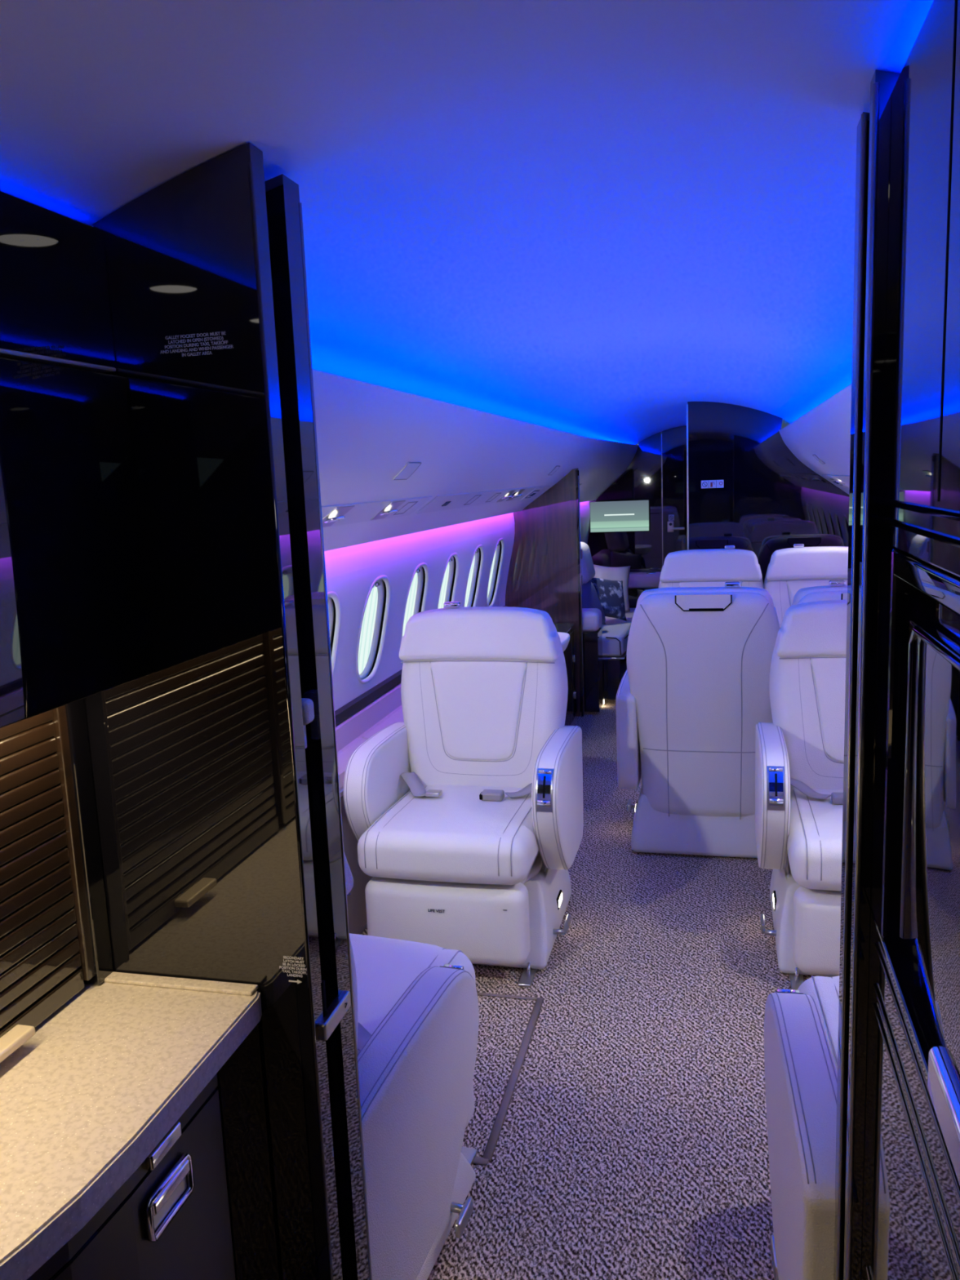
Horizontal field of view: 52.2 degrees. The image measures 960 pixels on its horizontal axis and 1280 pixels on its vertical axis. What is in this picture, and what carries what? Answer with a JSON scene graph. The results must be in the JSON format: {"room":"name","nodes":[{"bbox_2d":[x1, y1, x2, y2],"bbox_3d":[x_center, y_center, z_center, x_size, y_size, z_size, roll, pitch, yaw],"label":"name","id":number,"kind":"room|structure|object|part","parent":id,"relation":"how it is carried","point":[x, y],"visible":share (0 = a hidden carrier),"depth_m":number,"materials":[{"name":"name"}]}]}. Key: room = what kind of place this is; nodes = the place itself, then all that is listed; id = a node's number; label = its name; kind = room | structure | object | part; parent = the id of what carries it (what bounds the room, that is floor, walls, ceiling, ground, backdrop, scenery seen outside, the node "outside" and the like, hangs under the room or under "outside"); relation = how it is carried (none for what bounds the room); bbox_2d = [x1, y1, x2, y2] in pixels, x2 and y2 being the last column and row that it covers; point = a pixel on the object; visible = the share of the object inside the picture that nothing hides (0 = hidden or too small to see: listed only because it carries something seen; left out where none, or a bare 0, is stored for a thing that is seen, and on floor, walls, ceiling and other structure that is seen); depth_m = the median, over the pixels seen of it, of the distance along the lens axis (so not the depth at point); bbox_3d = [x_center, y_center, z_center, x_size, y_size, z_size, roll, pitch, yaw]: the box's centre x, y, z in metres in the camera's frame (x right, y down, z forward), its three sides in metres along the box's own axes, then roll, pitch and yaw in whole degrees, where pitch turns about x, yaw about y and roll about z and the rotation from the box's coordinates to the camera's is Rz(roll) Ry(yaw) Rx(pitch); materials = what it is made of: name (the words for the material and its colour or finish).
{"room":"aircraft cabin","nodes":[
{"label":"aircraft cabin","id":0,"kind":"room"},
{"bbox_2d":[324,501,590,934],"bbox_3d":[-0.073,0.014,4.833,0.295,1.420,6.793,0,10,16],"label":"wall","id":1,"kind":"structure","parent":0,"point":[351,571],"depth_m":4.00,"materials":[{"name":"white plastic"}]},
{"bbox_2d":[327,591,341,678],"bbox_3d":[-0.549,0.048,3.254,0.126,0.414,0.324,0,10,14],"label":"window","id":2,"kind":"structure","parent":1,"relation":"in","point":[333,600],"depth_m":3.37,"materials":[{"name":"white"}]},
{"bbox_2d":[355,574,391,684],"bbox_3d":[-0.425,-0.040,3.761,0.126,0.414,0.324,0,10,14],"label":"window","id":3,"kind":"structure","parent":1,"relation":"in","point":[374,621],"depth_m":3.86,"materials":[{"name":"white"}]},
{"bbox_2d":[357,586,377,674],"bbox_3d":[-0.449,-0.040,3.767,0.076,0.366,0.276,0,10,14],"label":"pleated shade","id":4,"kind":"object","parent":3,"relation":"attached to","point":[367,648],"depth_m":3.85,"materials":[{"name":"white fabric"}]},
{"bbox_3d":[-0.395,-0.211,3.725,0.020,0.018,0.028,0,10,14],"label":"shade knob","id":5,"kind":"part","parent":3,"relation":"part of","materials":[{"name":"silver metal"}]},
{"bbox_2d":[400,562,429,642],"bbox_3d":[-0.300,-0.128,4.269,0.126,0.414,0.324,0,10,14],"label":"window","id":6,"kind":"structure","parent":1,"relation":"in","point":[416,597],"depth_m":4.35,"materials":[{"name":"white"}]},
{"bbox_2d":[402,573,417,635],"bbox_3d":[-0.324,-0.128,4.275,0.076,0.366,0.276,0,10,14],"label":"pleated shade","id":7,"kind":"object","parent":6,"relation":"attached to","point":[411,609],"depth_m":4.33,"materials":[{"name":"white fabric"}]},
{"bbox_2d":[436,552,459,608],"bbox_3d":[-0.176,-0.216,4.777,0.126,0.414,0.324,0,10,14],"label":"window","id":8,"kind":"structure","parent":1,"relation":"in","point":[448,586],"depth_m":4.88,"materials":[{"name":"white glass"}]},
{"bbox_2d":[437,562,448,608],"bbox_3d":[-0.200,-0.216,4.783,0.076,0.366,0.276,0,10,14],"label":"pleated shade","id":9,"kind":"object","parent":8,"relation":"attached to","point":[443,596],"depth_m":4.86,"materials":[{"name":"white fabric"}]},
{"bbox_2d":[463,544,484,607],"bbox_3d":[-0.052,-0.304,5.285,0.126,0.414,0.324,0,10,14],"label":"window","id":10,"kind":"structure","parent":1,"relation":"in","point":[473,580],"depth_m":5.40,"materials":[{"name":"white"}]},
{"bbox_2d":[464,554,475,607],"bbox_3d":[-0.076,-0.304,5.290,0.076,0.366,0.276,0,10,14],"label":"pleated shade","id":11,"kind":"object","parent":10,"relation":"attached to","point":[469,594],"depth_m":5.41,"materials":[{"name":"white fabric"}]},
{"bbox_2d":[312,368,638,551],"bbox_3d":[0.155,-0.777,4.638,0.646,0.424,6.785,0,10,14],"label":"overhead panel","id":12,"kind":"object","parent":1,"relation":"attached to","point":[393,463],"visible":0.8,"depth_m":3.09,"materials":[{"name":"white plastic"}]},
{"bbox_3d":[0.295,-0.828,5.552,0.090,0.065,0.250,0,10,14],"label":"placard panel","id":13,"kind":"part","parent":12,"relation":"part of","materials":[{"name":"white plastic"}]},
{"bbox_2d":[486,537,504,606],"bbox_3d":[0.072,-0.392,5.792,0.126,0.414,0.324,0,10,14],"label":"window","id":14,"kind":"structure","parent":1,"relation":"in","point":[495,572],"depth_m":5.92,"materials":[{"name":"white glass"}]},
{"bbox_2d":[487,549,496,597],"bbox_3d":[0.048,-0.392,5.798,0.076,0.366,0.276,0,10,14],"label":"pleated shade","id":15,"kind":"object","parent":14,"relation":"attached to","point":[491,584],"depth_m":5.93,"materials":[{"name":"white fabric"}]},
{"bbox_2d":[0,0,933,444],"bbox_3d":[0.580,-0.842,3.210,1.520,0.324,9.500,0,10,14],"label":"ceiling","id":16,"kind":"structure","parent":0,"point":[593,219],"depth_m":1.22,"materials":[{"name":"white paint"}]},
{"bbox_2d":[0,190,115,373],"bbox_3d":[-0.871,-0.267,0.443,0.497,0.164,1.628,0,10,14],"label":"upper cabinet","id":17,"kind":"object","parent":16,"relation":"attached to","point":[55,307],"visible":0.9,"depth_m":1.06,"materials":[{"name":"black paint"}]},
{"bbox_2d":[84,69,900,1279],"bbox_3d":[0.121,0.361,1.230,2.550,1.882,0.138,0,10,14],"label":"wall","id":18,"kind":"structure","parent":0,"point":[215,769],"depth_m":1.21,"materials":[{"name":"black paint"}]},
{"bbox_2d":[0,356,153,728],"bbox_3d":[-0.928,-0.001,0.503,0.659,0.366,1.628,0,10,14],"label":"upper cabinet","id":19,"kind":"object","parent":18,"relation":"attached to","point":[74,626],"visible":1,"depth_m":1.07,"materials":[{"name":"black paint"}]},
{"bbox_3d":[-0.221,0.373,1.246,0.006,1.840,0.005,0,10,14],"label":"edge trim","id":20,"kind":"part","parent":18,"relation":"part of","materials":[{"name":"black paint"}]},
{"bbox_3d":[-0.232,0.124,1.268,0.012,0.035,0.014,0,10,14],"label":"bumper stem","id":21,"kind":"part","parent":18,"relation":"part of","materials":[{"name":"silver metal"}]},
{"bbox_3d":[-0.190,0.356,1.374,0.006,1.830,0.005,0,10,14],"label":"edge trim","id":22,"kind":"part","parent":18,"relation":"part of","materials":[{"name":"silver metal"}]},
{"bbox_3d":[0.437,0.359,1.171,0.006,1.840,0.005,0,10,14],"label":"edge trim","id":23,"kind":"part","parent":18,"relation":"part of","materials":[{"name":"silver metal"}]},
{"bbox_3d":[0.417,0.373,1.090,0.006,1.840,0.005,0,10,14],"label":"edge trim","id":24,"kind":"part","parent":18,"relation":"part of","materials":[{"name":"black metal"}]},
{"bbox_2d":[505,468,584,716],"bbox_3d":[0.359,-0.283,6.154,0.570,1.545,0.072,0,10,14],"label":"wall","id":25,"kind":"structure","parent":0,"point":[544,573],"depth_m":6.08,"materials":[{"name":"black paint"}]},
{"bbox_3d":[0.621,-0.277,6.082,0.014,1.535,0.055,0,10,14],"label":"edge post","id":26,"kind":"part","parent":25,"relation":"part of","materials":[{"name":"black metal"}]},
{"bbox_3d":[0.626,-0.267,6.065,0.006,1.480,0.005,0,10,14],"label":"edge trim","id":27,"kind":"part","parent":25,"relation":"part of","materials":[{"name":"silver metal"}]},
{"bbox_2d":[360,699,830,1279],"bbox_3d":[0.664,0.936,3.550,2.600,0.057,9.600,0,10,14],"label":"floor","id":28,"kind":"structure","parent":0,"point":[617,1126],"depth_m":2.47,"materials":[{"name":"carpet"}]},
{"bbox_2d":[26,1023,279,1279],"bbox_3d":[-0.806,1.030,0.652,0.724,0.822,1.628,0,10,14],"label":"base cabinet","id":29,"kind":"object","parent":28,"relation":"on","point":[199,1206],"visible":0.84,"depth_m":1.14,"materials":[{"name":"black paint"}]},
{"bbox_3d":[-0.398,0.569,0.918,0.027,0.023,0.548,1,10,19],"label":"drawer","id":30,"kind":"part","parent":29,"relation":"part of","materials":[{"name":"black wood"}]},
{"bbox_2d":[0,971,262,1279],"bbox_3d":[-0.608,0.602,0.529,0.287,0.040,1.628,0,10,14],"label":"countertop","id":31,"kind":"structure","parent":29,"relation":"on","point":[100,1082],"depth_m":1.07,"materials":[{"name":"beige stone"}]},
{"bbox_2d":[0,698,113,1062],"bbox_3d":[-0.932,0.384,0.571,0.518,0.410,1.628,0,10,14],"label":"cabinet","id":32,"kind":"object","parent":31,"relation":"on","point":[55,937],"visible":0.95,"depth_m":1.21,"materials":[{"name":"black wood"}]},
{"bbox_3d":[-0.545,0.467,1.115,0.026,0.012,0.090,0,10,14],"label":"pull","id":33,"kind":"part","parent":32,"relation":"part of","materials":[{"name":"beige metal"}]},
{"bbox_3d":[-0.584,0.482,1.046,0.020,0.027,0.491,0,10,14],"label":"rail","id":34,"kind":"part","parent":32,"relation":"part of","materials":[{"name":"brown wood"}]},
{"bbox_3d":[-0.528,0.262,1.260,0.026,0.370,0.016,0,10,14],"label":"shutter frame","id":35,"kind":"part","parent":32,"relation":"part of","materials":[{"name":"brown wood"}]},
{"bbox_3d":[-0.523,0.251,1.280,0.035,0.410,0.034,0,10,14],"label":"corner post","id":36,"kind":"part","parent":32,"relation":"part of","materials":[{"name":"black paint"}]},
{"bbox_3d":[-0.389,0.797,0.955,0.027,0.430,0.548,1,10,19],"label":"drawer","id":37,"kind":"part","parent":29,"relation":"part of","materials":[{"name":"black wood"}]},
{"bbox_3d":[-0.337,0.605,1.066,0.007,0.052,0.088,0,10,14],"label":"flush pull","id":38,"kind":"part","parent":29,"relation":"part of","materials":[{"name":"silver metal"}]},
{"bbox_2d":[343,852,479,1279],"bbox_3d":[-0.357,0.711,1.901,0.676,1.011,0.804,1,10,19],"label":"lounge seat","id":39,"kind":"object","parent":28,"relation":"on","point":[416,1010],"visible":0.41,"depth_m":1.71,"materials":[{"name":"white leather"}]},
{"bbox_3d":[-0.479,0.713,1.669,0.589,0.910,0.248,1,10,19],"label":"backrest","id":40,"kind":"part","parent":39,"relation":"part of","materials":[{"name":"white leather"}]},
{"bbox_2d":[349,933,475,1053],"bbox_3d":[-0.333,0.792,2.021,0.524,0.152,0.580,1,10,19],"label":"seat cushion","id":41,"kind":"object","parent":39,"relation":"on","point":[385,967],"depth_m":2.10,"materials":[{"name":"white leather"}]},
{"bbox_3d":[-0.122,0.859,1.718,0.080,0.423,0.559,1,10,19],"label":"armrest","id":42,"kind":"part","parent":39,"relation":"part of","materials":[{"name":"white leather"}]},
{"bbox_3d":[-0.048,1.136,1.962,0.052,0.018,0.017,1,10,21],"label":"swivel lever","id":43,"kind":"part","parent":39,"relation":"part of","materials":[{"name":"silver metal"}]},
{"bbox_2d":[334,605,506,933],"bbox_3d":[-0.317,0.520,3.929,0.165,0.692,4.775,0,10,14],"label":"wall panel","id":44,"kind":"object","parent":28,"relation":"on","point":[379,707],"visible":0.06,"depth_m":3.48,"materials":[{"name":"white plastic"}]},
{"bbox_3d":[-0.514,0.473,3.115,0.149,0.104,0.862,0,10,14],"label":"ledge lid","id":45,"kind":"part","parent":44,"relation":"part of","materials":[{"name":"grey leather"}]},
{"bbox_3d":[-0.308,0.615,3.943,0.125,0.500,4.775,0,10,14],"label":"panel","id":46,"kind":"part","parent":44,"relation":"part of","materials":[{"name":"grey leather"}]},
{"bbox_3d":[-0.378,0.257,3.898,0.052,0.077,4.775,0,10,14],"label":"panel","id":47,"kind":"part","parent":44,"relation":"part of","materials":[{"name":"white plastic"}]},
{"bbox_3d":[-0.346,0.354,3.800,0.149,0.104,0.552,0,10,14],"label":"ledge lid","id":48,"kind":"part","parent":44,"relation":"part of","materials":[{"name":"grey leather"}]},
{"bbox_3d":[-0.397,0.199,3.893,0.027,0.040,4.775,0,10,14],"label":"sill rail","id":49,"kind":"part","parent":44,"relation":"part of","materials":[{"name":"black"}]},
{"bbox_2d":[343,601,583,987],"bbox_3d":[-0.041,0.449,3.209,0.676,1.082,0.789,0,10,14],"label":"lounge seat","id":50,"kind":"object","parent":28,"relation":"on","point":[464,814],"visible":0.99,"depth_m":3.16,"materials":[{"name":"white leather"}]},
{"bbox_3d":[-0.321,0.529,3.320,0.080,0.423,0.559,0,10,14],"label":"armrest","id":51,"kind":"part","parent":50,"relation":"part of","materials":[{"name":"white leather"}]},
{"bbox_2d":[357,785,538,884],"bbox_3d":[-0.060,0.600,3.131,0.524,0.152,0.580,0,10,14],"label":"seat cushion","id":52,"kind":"object","parent":50,"relation":"on","point":[414,834],"depth_m":2.91,"materials":[{"name":"white leather"}]},
{"bbox_3d":[-0.003,0.239,3.365,0.346,0.347,0.058,0,10,14],"label":"panel","id":53,"kind":"part","parent":50,"relation":"part of","materials":[{"name":"white leather"}]},
{"bbox_3d":[0.017,0.351,3.447,0.589,0.910,0.248,0,10,14],"label":"backrest","id":54,"kind":"part","parent":50,"relation":"part of","materials":[{"name":"white leather"}]},
{"bbox_3d":[0.193,0.442,2.909,0.039,0.096,0.051,0,10,14],"label":"control plate","id":55,"kind":"part","parent":50,"relation":"part of","materials":[{"name":"grey mirror"}]},
{"bbox_3d":[0.258,0.528,3.178,0.080,0.423,0.559,0,10,14],"label":"armrest","id":56,"kind":"part","parent":50,"relation":"part of","materials":[{"name":"white leather"}]},
{"bbox_3d":[0.244,0.933,3.136,0.052,0.018,0.017,0,9,12],"label":"swivel lever","id":57,"kind":"part","parent":50,"relation":"part of","materials":[{"name":"silver metal"}]},
{"bbox_3d":[0.264,0.868,3.275,0.008,0.040,0.080,0,10,14],"label":"foot light frame","id":58,"kind":"part","parent":50,"relation":"part of","materials":[{"name":"black"}]},
{"bbox_2d":[558,893,562,906],"bbox_3d":[0.267,0.868,3.275,0.006,0.026,0.064,0,10,14],"label":"light","id":59,"kind":"object","parent":50,"relation":"attached to","point":[560,895],"depth_m":3.27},
{"bbox_2d":[553,622,577,725],"bbox_3d":[0.324,0.282,5.573,0.299,0.580,1.235,0,10,14],"label":"credenza","id":60,"kind":"object","parent":28,"relation":"on","point":[570,653],"visible":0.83,"depth_m":5.91,"materials":[{"name":"black paint"}]},
{"bbox_2d":[557,631,569,651],"bbox_3d":[0.231,0.037,4.998,0.437,0.087,0.542,0,10,14],"label":"side table","id":61,"kind":"object","parent":60,"relation":"on","point":[564,637],"visible":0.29,"depth_m":4.96,"materials":[{"name":"white leather"}]},
{"bbox_3d":[0.536,0.229,5.849,0.004,0.520,0.580,0,10,14],"label":"door","id":62,"kind":"part","parent":60,"relation":"part of","materials":[{"name":"black paint"}]},
{"bbox_2d":[580,608,604,711],"bbox_3d":[0.564,0.122,6.327,0.445,0.643,0.255,0,10,14],"label":"base cabinet","id":63,"kind":"object","parent":28,"relation":"on","point":[591,617],"visible":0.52,"depth_m":6.18,"materials":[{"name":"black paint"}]},
{"bbox_3d":[0.562,-0.128,6.271,0.420,0.132,0.210,0,10,14],"label":"armrest","id":64,"kind":"part","parent":63,"relation":"part of","materials":[{"name":"white leather"}]},
{"bbox_2d":[580,542,635,699],"bbox_3d":[0.848,-0.222,7.087,0.578,1.005,1.472,0,10,14],"label":"sofa","id":65,"kind":"object","parent":28,"relation":"on","point":[615,633],"visible":0.2,"depth_m":6.43,"materials":[{"name":"white leather"}]},
{"bbox_2d":[581,580,605,624],"bbox_3d":[0.703,-0.236,6.510,0.172,0.306,0.300,5,12,37],"label":"throw pillow","id":66,"kind":"object","parent":65,"relation":"on","point":[590,599],"visible":0.34,"depth_m":6.49,"materials":[{"name":"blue fabric"}]},
{"bbox_2d":[590,577,626,621],"bbox_3d":[0.880,-0.296,6.895,0.381,0.341,0.185,-6,10,-24],"label":"throw pillow","id":67,"kind":"object","parent":65,"relation":"on","point":[610,593],"visible":0.61,"depth_m":6.85,"materials":[{"name":"fabric"}]},
{"bbox_2d":[593,564,630,611],"bbox_3d":[0.980,-0.392,7.366,0.344,0.370,0.158,-4,9,-8],"label":"throw pillow","id":68,"kind":"object","parent":65,"relation":"on","point":[622,573],"visible":0.41,"depth_m":7.33,"materials":[{"name":"white fabric"}]},
{"bbox_3d":[0.842,0.000,7.131,0.545,0.010,1.465,0,10,14],"label":"plinth trim","id":69,"kind":"part","parent":65,"relation":"part of","materials":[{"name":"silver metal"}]},
{"bbox_2d":[600,608,635,656],"bbox_3d":[0.852,-0.071,7.077,0.540,0.140,1.400,0,10,14],"label":"seat cushion","id":70,"kind":"object","parent":65,"relation":"on","point":[615,633],"depth_m":6.47,"materials":[{"name":"white leather"}]},
{"bbox_2d":[628,571,661,608],"bbox_3d":[1.140,-0.194,7.905,0.655,0.703,0.238,0,10,14],"label":"ledge","id":71,"kind":"object","parent":28,"relation":"on","point":[638,582],"visible":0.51,"depth_m":7.72,"materials":[{"name":"white leather"}]},
{"bbox_2d":[615,582,779,857],"bbox_3d":[0.912,0.269,4.068,0.632,1.082,0.789,0,10,14],"label":"lounge seat","id":72,"kind":"object","parent":28,"relation":"on","point":[692,694],"visible":0.89,"depth_m":3.76,"materials":[{"name":"white leather"}]},
{"bbox_3d":[0.641,0.358,4.122,0.080,0.423,0.559,0,10,14],"label":"armrest","id":73,"kind":"part","parent":72,"relation":"part of","materials":[{"name":"white leather"}]},
{"bbox_3d":[0.826,-0.141,3.627,0.196,0.058,0.036,0,10,14],"label":"pull handle","id":74,"kind":"part","parent":72,"relation":"part of","materials":[{"name":"white leather"}]},
{"bbox_2d":[658,545,764,588],"bbox_3d":[1.229,0.050,5.329,0.632,1.082,0.789,0,10,14],"label":"lounge seat","id":75,"kind":"object","parent":28,"relation":"on","point":[713,567],"visible":0.23,"depth_m":5.46,"materials":[{"name":"white leather"}]},
{"bbox_3d":[1.288,-0.159,5.480,0.346,0.347,0.058,0,10,14],"label":"panel","id":76,"kind":"part","parent":75,"relation":"part of","materials":[{"name":"white leather"}]},
{"bbox_3d":[1.308,-0.047,5.562,0.589,0.910,0.248,0,10,14],"label":"backrest","id":77,"kind":"part","parent":75,"relation":"part of","materials":[{"name":"white leather"}]},
{"bbox_2d":[755,600,847,989],"bbox_3d":[1.203,0.432,3.001,0.676,1.082,0.789,0,10,14],"label":"lounge seat","id":78,"kind":"object","parent":28,"relation":"on","point":[799,755],"visible":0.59,"depth_m":3.07,"materials":[{"name":"white leather"}]},
{"bbox_3d":[0.917,0.916,3.068,0.052,0.018,0.017,0,10,16],"label":"swivel lever","id":79,"kind":"part","parent":78,"relation":"part of","materials":[{"name":"silver metal"}]},
{"bbox_3d":[0.924,0.512,3.111,0.080,0.423,0.559,0,10,14],"label":"armrest","id":80,"kind":"part","parent":78,"relation":"part of","materials":[{"name":"white leather"}]},
{"bbox_3d":[0.964,0.852,3.201,0.008,0.040,0.080,0,10,14],"label":"foot light frame","id":81,"kind":"part","parent":78,"relation":"part of","materials":[{"name":"black"}]},
{"bbox_3d":[0.858,0.426,2.842,0.039,0.096,0.051,0,10,14],"label":"control plate","id":82,"kind":"part","parent":78,"relation":"part of","materials":[{"name":"grey mirror"}]},
{"bbox_3d":[1.262,0.335,3.239,0.589,0.910,0.248,0,10,14],"label":"backrest","id":83,"kind":"part","parent":78,"relation":"part of","materials":[{"name":"white leather"}]},
{"bbox_2d":[786,789,843,891],"bbox_3d":[1.184,0.584,2.922,0.524,0.152,0.580,0,10,14],"label":"seat cushion","id":84,"kind":"object","parent":78,"relation":"on","point":[815,822],"depth_m":2.76,"materials":[{"name":"white leather"}]},
{"bbox_3d":[1.241,0.223,3.157,0.346,0.347,0.058,0,10,14],"label":"panel","id":85,"kind":"part","parent":78,"relation":"part of","materials":[{"name":"white leather"}]},
{"bbox_2d":[764,975,839,1279],"bbox_3d":[0.831,0.711,1.609,0.676,1.011,0.796,-1,9,11],"label":"lounge seat","id":86,"kind":"object","parent":28,"relation":"on","point":[801,1024],"visible":0.43,"depth_m":1.49,"materials":[{"name":"white leather"}]},
{"bbox_2d":[796,975,839,1073],"bbox_3d":[0.855,0.792,1.730,0.524,0.152,0.580,-1,9,11],"label":"seat cushion","id":87,"kind":"object","parent":86,"relation":"on","point":[824,990],"depth_m":1.90,"materials":[{"name":"white leather"}]},
{"bbox_2d":[763,543,848,627],"bbox_3d":[1.832,0.050,5.182,0.632,1.082,0.789,0,10,14],"label":"lounge seat","id":88,"kind":"object","parent":28,"relation":"on","point":[789,570],"visible":0.16,"depth_m":5.34,"materials":[{"name":"white leather"}]},
{"bbox_3d":[1.869,-0.047,5.425,0.589,0.910,0.248,0,10,14],"label":"backrest","id":89,"kind":"part","parent":88,"relation":"part of","materials":[{"name":"white leather"}]},
{"bbox_3d":[1.849,-0.159,5.343,0.346,0.347,0.058,0,10,14],"label":"panel","id":90,"kind":"part","parent":88,"relation":"part of","materials":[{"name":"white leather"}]},
{"bbox_2d":[791,580,847,605],"bbox_3d":[1.520,0.269,3.919,0.632,1.082,0.789,0,10,14],"label":"lounge seat","id":91,"kind":"object","parent":28,"relation":"on","point":[837,589],"visible":0.05,"depth_m":3.57,"materials":[{"name":"white leather"}]},
{"bbox_3d":[1.436,0.258,3.669,0.589,0.910,0.248,0,10,14],"label":"backrest","id":92,"kind":"part","parent":91,"relation":"part of","materials":[{"name":"white leather"}]},
{"bbox_3d":[1.391,-0.141,3.489,0.196,0.058,0.036,0,10,14],"label":"pull handle","id":93,"kind":"part","parent":91,"relation":"part of","materials":[{"name":"white leather"}]},
{"bbox_2d":[861,0,959,1279],"bbox_3d":[0.659,0.509,0.281,0.853,1.853,1.478,0,10,14],"label":"tall cabinet","id":94,"kind":"object","parent":28,"relation":"on","point":[911,1211],"visible":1,"depth_m":0.82,"materials":[{"name":"black paint"}]},
{"bbox_3d":[0.425,0.103,1.001,0.030,0.400,0.075,0,10,14],"label":"frame post","id":95,"kind":"part","parent":94,"relation":"part of","materials":[{"name":"black paint"}]},
{"bbox_3d":[0.241,0.044,0.261,0.024,0.026,1.398,0,10,14],"label":"frame rail","id":96,"kind":"part","parent":94,"relation":"part of","materials":[{"name":"black paint"}]},
{"bbox_3d":[0.326,0.188,0.600,0.014,0.310,0.660,0,10,14],"label":"recess door","id":97,"kind":"part","parent":94,"relation":"part of","materials":[{"name":"black paint"}]},
{"bbox_3d":[0.322,0.323,0.661,0.016,0.040,0.120,0,10,14],"label":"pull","id":98,"kind":"part","parent":94,"relation":"part of","materials":[{"name":"silver metal"}]},
{"bbox_2d":[586,431,662,572],"bbox_3d":[1.008,-0.750,8.007,0.950,1.816,0.060,0,10,14],"label":"wall","id":99,"kind":"structure","parent":0,"point":[642,551],"depth_m":7.87,"materials":[{"name":"black glass"}]},
{"bbox_2d":[589,499,649,533],"bbox_3d":[1.122,-0.995,7.886,0.480,0.254,0.032,0,10,14],"label":"wall screen","id":100,"kind":"object","parent":99,"relation":"attached to","point":[629,515],"visible":1,"depth_m":7.87,"materials":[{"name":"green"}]},
{"bbox_2d":[661,425,687,566],"bbox_3d":[1.680,-0.767,7.808,0.450,1.860,0.200,0,10,14],"label":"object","id":101,"kind":"structure","parent":99,"relation":"in","point":[673,440],"depth_m":7.77,"materials":[{"name":"black paint"}]},
{"bbox_3d":[1.520,-0.903,7.815,0.052,0.088,0.016,0,10,14],"label":"handle plate","id":102,"kind":"part","parent":101,"relation":"part of","materials":[{"name":"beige metal"}]},
{"bbox_3d":[1.565,-0.884,7.779,0.116,0.020,0.018,0,10,14],"label":"lever","id":103,"kind":"part","parent":101,"relation":"part of","materials":[{"name":"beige metal"}]},
{"bbox_2d":[686,401,848,584],"bbox_3d":[1.919,-0.499,5.941,1.297,1.914,0.063,0,10,14],"label":"wall","id":104,"kind":"structure","parent":0,"point":[746,490],"depth_m":5.91,"materials":[{"name":"black glass"}]},
{"bbox_3d":[1.295,-0.492,6.097,0.010,1.900,0.060,0,10,14],"label":"edge trim","id":105,"kind":"part","parent":104,"relation":"part of","materials":[{"name":"silver metal"}]},
{"bbox_3d":[1.719,0.163,3.478,0.168,1.420,4.985,0,10,14],"label":"wall","id":106,"kind":"structure","parent":0,"visible":0},
{"bbox_2d":[778,383,851,494],"bbox_3d":[1.458,-0.628,3.405,0.537,0.424,4.985,0,10,14],"label":"overhead panel","id":107,"kind":"object","parent":106,"relation":"attached to","point":[820,438],"visible":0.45,"depth_m":4.17,"materials":[{"name":"white plastic"}]}
]}

